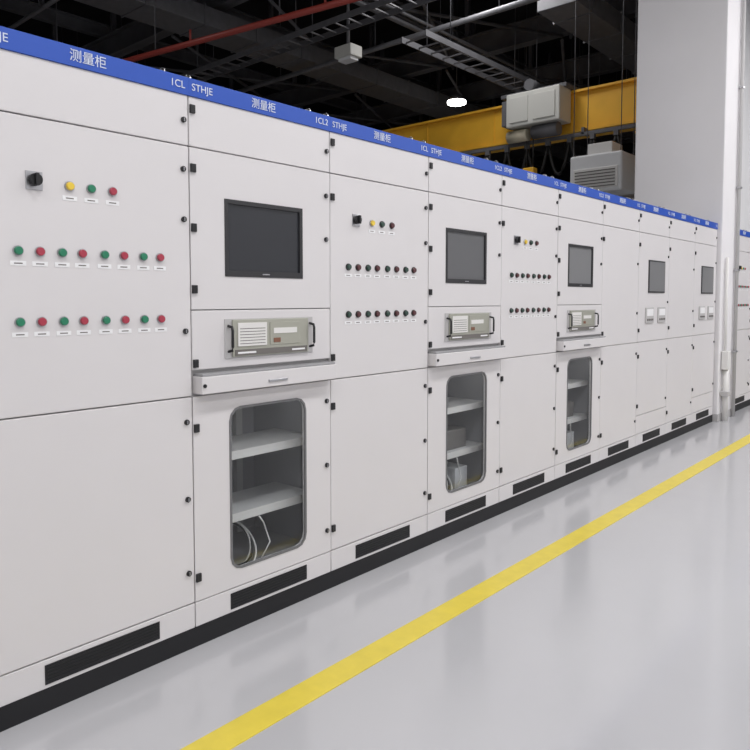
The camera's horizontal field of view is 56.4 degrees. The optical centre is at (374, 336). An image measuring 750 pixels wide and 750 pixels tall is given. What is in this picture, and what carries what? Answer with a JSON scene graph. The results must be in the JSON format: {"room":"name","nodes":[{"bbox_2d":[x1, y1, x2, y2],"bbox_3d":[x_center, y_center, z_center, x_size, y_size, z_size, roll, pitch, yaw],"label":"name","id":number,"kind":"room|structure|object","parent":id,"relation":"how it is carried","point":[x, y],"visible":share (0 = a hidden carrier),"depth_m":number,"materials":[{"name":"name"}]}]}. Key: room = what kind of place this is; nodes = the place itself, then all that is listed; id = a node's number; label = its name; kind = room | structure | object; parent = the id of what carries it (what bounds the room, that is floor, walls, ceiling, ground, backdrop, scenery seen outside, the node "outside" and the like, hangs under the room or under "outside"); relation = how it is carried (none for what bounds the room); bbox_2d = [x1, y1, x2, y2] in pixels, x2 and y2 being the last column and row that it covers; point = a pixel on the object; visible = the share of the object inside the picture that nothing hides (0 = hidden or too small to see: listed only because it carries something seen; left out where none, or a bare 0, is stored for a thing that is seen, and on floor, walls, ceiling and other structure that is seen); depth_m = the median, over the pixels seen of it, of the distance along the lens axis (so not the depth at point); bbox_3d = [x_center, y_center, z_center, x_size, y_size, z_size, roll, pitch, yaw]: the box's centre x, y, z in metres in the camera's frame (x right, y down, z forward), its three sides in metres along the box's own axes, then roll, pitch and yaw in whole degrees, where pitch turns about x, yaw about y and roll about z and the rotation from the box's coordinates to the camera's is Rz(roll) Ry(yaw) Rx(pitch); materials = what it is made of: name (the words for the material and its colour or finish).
{"room":"factory floor","nodes":[
{"label":"factory floor","id":0,"kind":"room"},
{"bbox_2d":[52,0,247,57],"bbox_3d":[0.340,-6.950,10.538,27.000,1.550,0.250,3,4,41],"label":"roof beam","id":1,"kind":"structure","parent":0,"point":[135,35],"depth_m":15.66,"materials":[{"name":"black metal"}]},
{"bbox_2d":[0,0,542,166],"bbox_3d":[-4.361,-7.672,18.788,0.160,1.000,37.000,3,4,41],"label":"roof purlin","id":2,"kind":"structure","parent":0,"point":[66,20],"depth_m":17.49,"materials":[{"name":"metal"}]},
{"bbox_2d":[0,0,637,130],"bbox_3d":[2.390,-7.900,12.815,27.000,0.100,37.000,3,4,41],"label":"ceiling","id":3,"kind":"structure","parent":0,"point":[387,30],"depth_m":19.22,"materials":[{"name":"black metal"}]},
{"bbox_2d":[7,0,58,28],"bbox_3d":[-5.648,-6.621,11.704,16.500,2.333,0.070,3,4,41],"label":"pipe","id":4,"kind":"object","parent":3,"relation":"hanging from","point":[38,10],"visible":1,"depth_m":11.85,"materials":[{"name":"metal"}]},
{"bbox_2d":[56,0,360,61],"bbox_3d":[-4.697,-6.218,12.048,15.707,3.175,0.090,2,4,32],"label":"pipe","id":5,"kind":"object","parent":3,"relation":"hanging from","point":[335,3],"visible":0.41,"depth_m":10.43,"materials":[{"name":"red"}]},
{"bbox_2d":[62,0,435,81],"bbox_3d":[-2.846,-6.657,13.901,15.800,2.500,0.420,3,4,41],"label":"cable tray","id":6,"kind":"object","parent":3,"relation":"hanging from","point":[413,4],"visible":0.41,"depth_m":12.56,"materials":[{"name":"metal"}]},
{"bbox_2d":[334,4,361,63],"bbox_3d":[-0.468,-6.311,12.154,0.400,3.000,0.300,3,4,41],"label":"hanging fixture","id":7,"kind":"object","parent":3,"relation":"hanging from","point":[348,53],"visible":1,"depth_m":12.15,"materials":[{"name":"grey"}]},
{"bbox_2d":[205,0,538,92],"bbox_3d":[-2.097,-6.844,15.499,16.800,2.298,0.100,3,4,41],"label":"pipe","id":8,"kind":"object","parent":3,"relation":"hanging from","point":[509,6],"visible":0.49,"depth_m":13.30,"materials":[{"name":"metal"}]},
{"bbox_2d":[447,0,465,105],"bbox_3d":[1.943,-6.803,16.607,0.440,2.500,0.440,3,4,41],"label":"lamp","id":9,"kind":"object","parent":3,"relation":"hanging from","point":[454,100],"visible":0.96,"depth_m":16.56,"materials":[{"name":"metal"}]},
{"bbox_2d":[373,0,582,85],"bbox_3d":[2.482,-6.941,14.789,0.060,2.029,26.000,3,4,41],"label":"pipe","id":10,"kind":"object","parent":3,"relation":"hanging from","point":[386,5],"visible":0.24,"depth_m":14.29,"materials":[{"name":"metal"}]},
{"bbox_2d":[356,49,626,105],"bbox_3d":[1.541,-6.693,19.639,16.800,3.048,0.100,3,4,41],"label":"pipe","id":11,"kind":"object","parent":3,"relation":"hanging from","point":[518,49],"visible":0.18,"depth_m":17.76,"materials":[{"name":"metal"}]},
{"bbox_2d":[354,0,635,133],"bbox_3d":[2.257,-6.942,14.987,0.100,2.047,26.000,3,4,41],"label":"pipe","id":12,"kind":"object","parent":3,"relation":"hanging from","point":[361,3],"visible":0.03,"depth_m":13.10,"materials":[{"name":"metal"}]},
{"bbox_2d":[363,21,632,125],"bbox_3d":[1.739,-6.705,19.863,16.800,3.048,0.100,3,4,41],"label":"pipe","id":13,"kind":"object","parent":3,"relation":"hanging from","point":[632,21],"visible":0.05,"depth_m":19.82,"materials":[{"name":"metal"}]},
{"bbox_2d":[401,0,635,143],"bbox_3d":[6.819,-6.731,18.515,0.520,2.850,18.700,3,4,41],"label":"cable tray","id":14,"kind":"object","parent":3,"relation":"hanging from","point":[440,39],"visible":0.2,"depth_m":12.88,"materials":[{"name":"metal"}]},
{"bbox_2d":[537,0,637,74],"bbox_3d":[8.004,-5.908,17.179,0.740,0.390,15.200,3,4,41],"label":"air duct","id":15,"kind":"object","parent":3,"relation":"hanging from","point":[606,22],"visible":0.35,"depth_m":12.42,"materials":[{"name":"grey metal"}]},
{"bbox_2d":[570,0,636,195],"bbox_3d":[3.621,-4.832,11.010,0.850,5.830,0.625,3,4,41],"label":"handler","id":16,"kind":"object","parent":3,"relation":"hanging from","point":[605,167],"visible":0.81,"depth_m":10.90,"materials":[{"name":"white metal"}]},
{"bbox_2d":[224,1,486,108],"bbox_3d":[-2.110,-7.565,16.807,0.160,1.000,37.000,3,4,41],"label":"roof purlin","id":17,"kind":"structure","parent":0,"point":[237,13],"depth_m":17.08,"materials":[{"name":"metal"}]},
{"bbox_2d":[144,0,594,128],"bbox_3d":[1.925,-6.449,16.909,11.863,0.141,11.630,3,4,41],"label":"roof","id":18,"kind":"structure","parent":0,"point":[228,75],"depth_m":16.63,"materials":[{"name":"black metal"}]},
{"bbox_2d":[74,0,586,161],"bbox_3d":[0.668,-6.190,17.766,0.840,0.390,28.000,3,4,41],"label":"air duct","id":19,"kind":"object","parent":18,"relation":"hanging from","point":[175,16],"visible":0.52,"depth_m":14.81,"materials":[{"name":"metal"}]},
{"bbox_2d":[0,405,749,749],"bbox_3d":[2.390,0.786,13.286,27.000,0.103,37.000,3,4,41],"label":"floor","id":20,"kind":"structure","parent":0,"point":[636,636],"depth_m":2.92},
{"bbox_2d":[0,26,195,731],"bbox_3d":[-1.227,0.114,2.754,0.634,2.385,0.800,3,4,41],"label":"tall cabinet","id":21,"kind":"object","parent":20,"relation":"on","point":[97,539],"visible":1,"depth_m":2.54,"materials":[{"name":"white metal"}]},
{"bbox_2d":[185,75,336,646],"bbox_3d":[-0.689,0.082,3.345,0.658,2.385,0.800,3,4,41],"label":"tall cabinet","id":22,"kind":"object","parent":20,"relation":"on","point":[261,372],"visible":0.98,"depth_m":3.15,"materials":[{"name":"white metal"}]},
{"bbox_2d":[323,113,429,587],"bbox_3d":[-0.169,0.049,3.953,0.634,2.385,0.800,3,4,41],"label":"tall cabinet","id":23,"kind":"object","parent":20,"relation":"on","point":[378,179],"visible":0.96,"depth_m":3.73,"materials":[{"name":"white metal"}]},
{"bbox_2d":[421,140,506,545],"bbox_3d":[0.369,0.017,4.544,0.658,2.385,0.800,3,4,41],"label":"tall cabinet","id":24,"kind":"object","parent":20,"relation":"on","point":[464,191],"visible":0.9,"depth_m":4.37,"materials":[{"name":"white metal"}]},
{"bbox_2d":[493,160,559,513],"bbox_3d":[0.889,-0.016,5.151,0.634,2.385,0.800,3,4,41],"label":"tall cabinet","id":25,"kind":"object","parent":20,"relation":"on","point":[529,229],"visible":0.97,"depth_m":4.94,"materials":[{"name":"white metal"}]},
{"bbox_2d":[551,176,606,489],"bbox_3d":[1.427,-0.048,5.742,0.658,2.385,0.800,3,4,41],"label":"tall cabinet","id":26,"kind":"object","parent":20,"relation":"on","point":[579,343],"visible":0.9,"depth_m":5.57,"materials":[{"name":"white metal"}]},
{"bbox_2d":[595,189,640,470],"bbox_3d":[1.939,-0.081,6.357,0.611,2.385,0.800,3,4,41],"label":"tall cabinet","id":27,"kind":"object","parent":20,"relation":"on","point":[621,215],"visible":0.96,"depth_m":6.14,"materials":[{"name":"white metal"}]},
{"bbox_2d":[618,194,633,198],"bbox_3d":[4.549,-1.347,14.335,1.300,4.050,1.400,3,4,41],"label":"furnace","id":28,"kind":"object","parent":20,"relation":"on","point":[631,196],"visible":0.02,"depth_m":13.77,"materials":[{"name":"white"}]},
{"bbox_2d":[631,199,670,454],"bbox_3d":[2.471,-0.114,6.954,0.619,2.385,0.800,3,4,41],"label":"tall cabinet","id":29,"kind":"object","parent":20,"relation":"on","point":[654,224],"visible":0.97,"depth_m":6.73,"materials":[{"name":"white metal"}]},
{"bbox_2d":[663,207,695,441],"bbox_3d":[2.997,-0.146,7.556,0.611,2.385,0.800,3,4,41],"label":"tall cabinet","id":30,"kind":"object","parent":20,"relation":"on","point":[682,226],"visible":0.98,"depth_m":7.34,"materials":[{"name":"white metal"}]},
{"bbox_2d":[634,0,741,421],"bbox_3d":[3.877,-3.318,8.660,1.065,8.600,0.640,3,4,41],"label":"structural column","id":31,"kind":"structure","parent":20,"relation":"on","point":[689,51],"depth_m":8.39,"materials":[{"name":"grey paint"}]},
{"bbox_2d":[720,0,745,420],"bbox_3d":[4.303,-2.998,8.291,0.084,8.000,0.515,3,4,41],"label":"conduit","id":32,"kind":"object","parent":31,"relation":"attached to","point":[726,355],"visible":1,"depth_m":8.46,"materials":[{"name":"white metal"}]},
{"bbox_2d":[689,214,717,430],"bbox_3d":[3.529,-0.179,8.152,0.619,2.385,0.800,3,4,41],"label":"tall cabinet","id":33,"kind":"object","parent":20,"relation":"on","point":[706,237],"visible":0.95,"depth_m":7.94,"materials":[{"name":"white metal"}]},
{"bbox_2d":[735,230,749,410],"bbox_3d":[4.575,-0.242,9.325,0.634,2.385,0.800,3,4,41],"label":"tall cabinet","id":34,"kind":"object","parent":20,"relation":"on","point":[743,318],"visible":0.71,"depth_m":9.19,"materials":[{"name":"white metal"}]},
{"bbox_2d":[745,230,749,405],"bbox_3d":[5.095,-0.275,9.932,0.611,2.385,0.800,3,4,41],"label":"tall cabinet","id":35,"kind":"object","parent":20,"relation":"on","point":[748,390],"visible":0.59,"depth_m":9.51,"materials":[{"name":"white"}]},
{"bbox_3d":[-5.711,-1.785,20.299,0.300,4.280,35.000,3,4,41],"label":"beam","id":36,"kind":"structure","parent":20,"relation":"on","visible":0},
{"bbox_2d":[382,77,636,175],"bbox_3d":[-0.171,-3.823,15.965,14.210,1.942,2.200,3,4,41],"label":"crane","id":37,"kind":"object","parent":36,"relation":"on","point":[539,115],"visible":0.35,"depth_m":12.46,"materials":[{"name":"metal"}]},
{"bbox_2d":[229,0,637,107],"bbox_3d":[0.312,-7.355,18.018,17.050,1.550,0.250,3,4,41],"label":"roof beam","id":38,"kind":"structure","parent":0,"point":[498,40],"depth_m":16.51,"materials":[{"name":"metal"}]},
{"bbox_2d":[364,0,551,71],"bbox_3d":[0.140,-7.458,14.826,0.160,1.000,37.000,3,4,41],"label":"roof purlin","id":39,"kind":"structure","parent":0,"point":[456,33],"depth_m":16.68,"materials":[{"name":"black metal"}]},
{"bbox_2d":[299,45,625,126],"bbox_3d":[2.296,-7.477,20.265,17.050,1.550,0.250,3,4,41],"label":"roof beam","id":40,"kind":"structure","parent":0,"point":[482,90],"depth_m":19.22,"materials":[{"name":"metal"}]},
{"bbox_2d":[419,79,582,122],"bbox_3d":[4.280,-7.599,22.512,17.050,1.550,0.250,3,4,41],"label":"roof beam","id":41,"kind":"structure","parent":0,"point":[580,87],"depth_m":22.83,"materials":[{"name":"metal"}]},
{"bbox_2d":[475,131,635,161],"bbox_3d":[11.318,-7.623,22.972,27.000,1.550,0.250,3,4,41],"label":"roof beam","id":42,"kind":"structure","parent":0,"point":[516,154],"depth_m":27.43,"materials":[{"name":"black metal"}]},
{"bbox_2d":[498,143,634,181],"bbox_3d":[14.658,-4.308,26.945,27.000,8.600,0.100,3,4,41],"label":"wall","id":43,"kind":"structure","parent":0,"point":[627,147],"depth_m":32.26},
{"bbox_2d":[740,0,749,231],"bbox_3d":[8.566,-3.640,14.609,0.200,8.600,14.490,3,4,41],"label":"wall","id":44,"kind":"structure","parent":0,"point":[745,176],"depth_m":11.90,"materials":[{"name":"white paint"}]}
]}

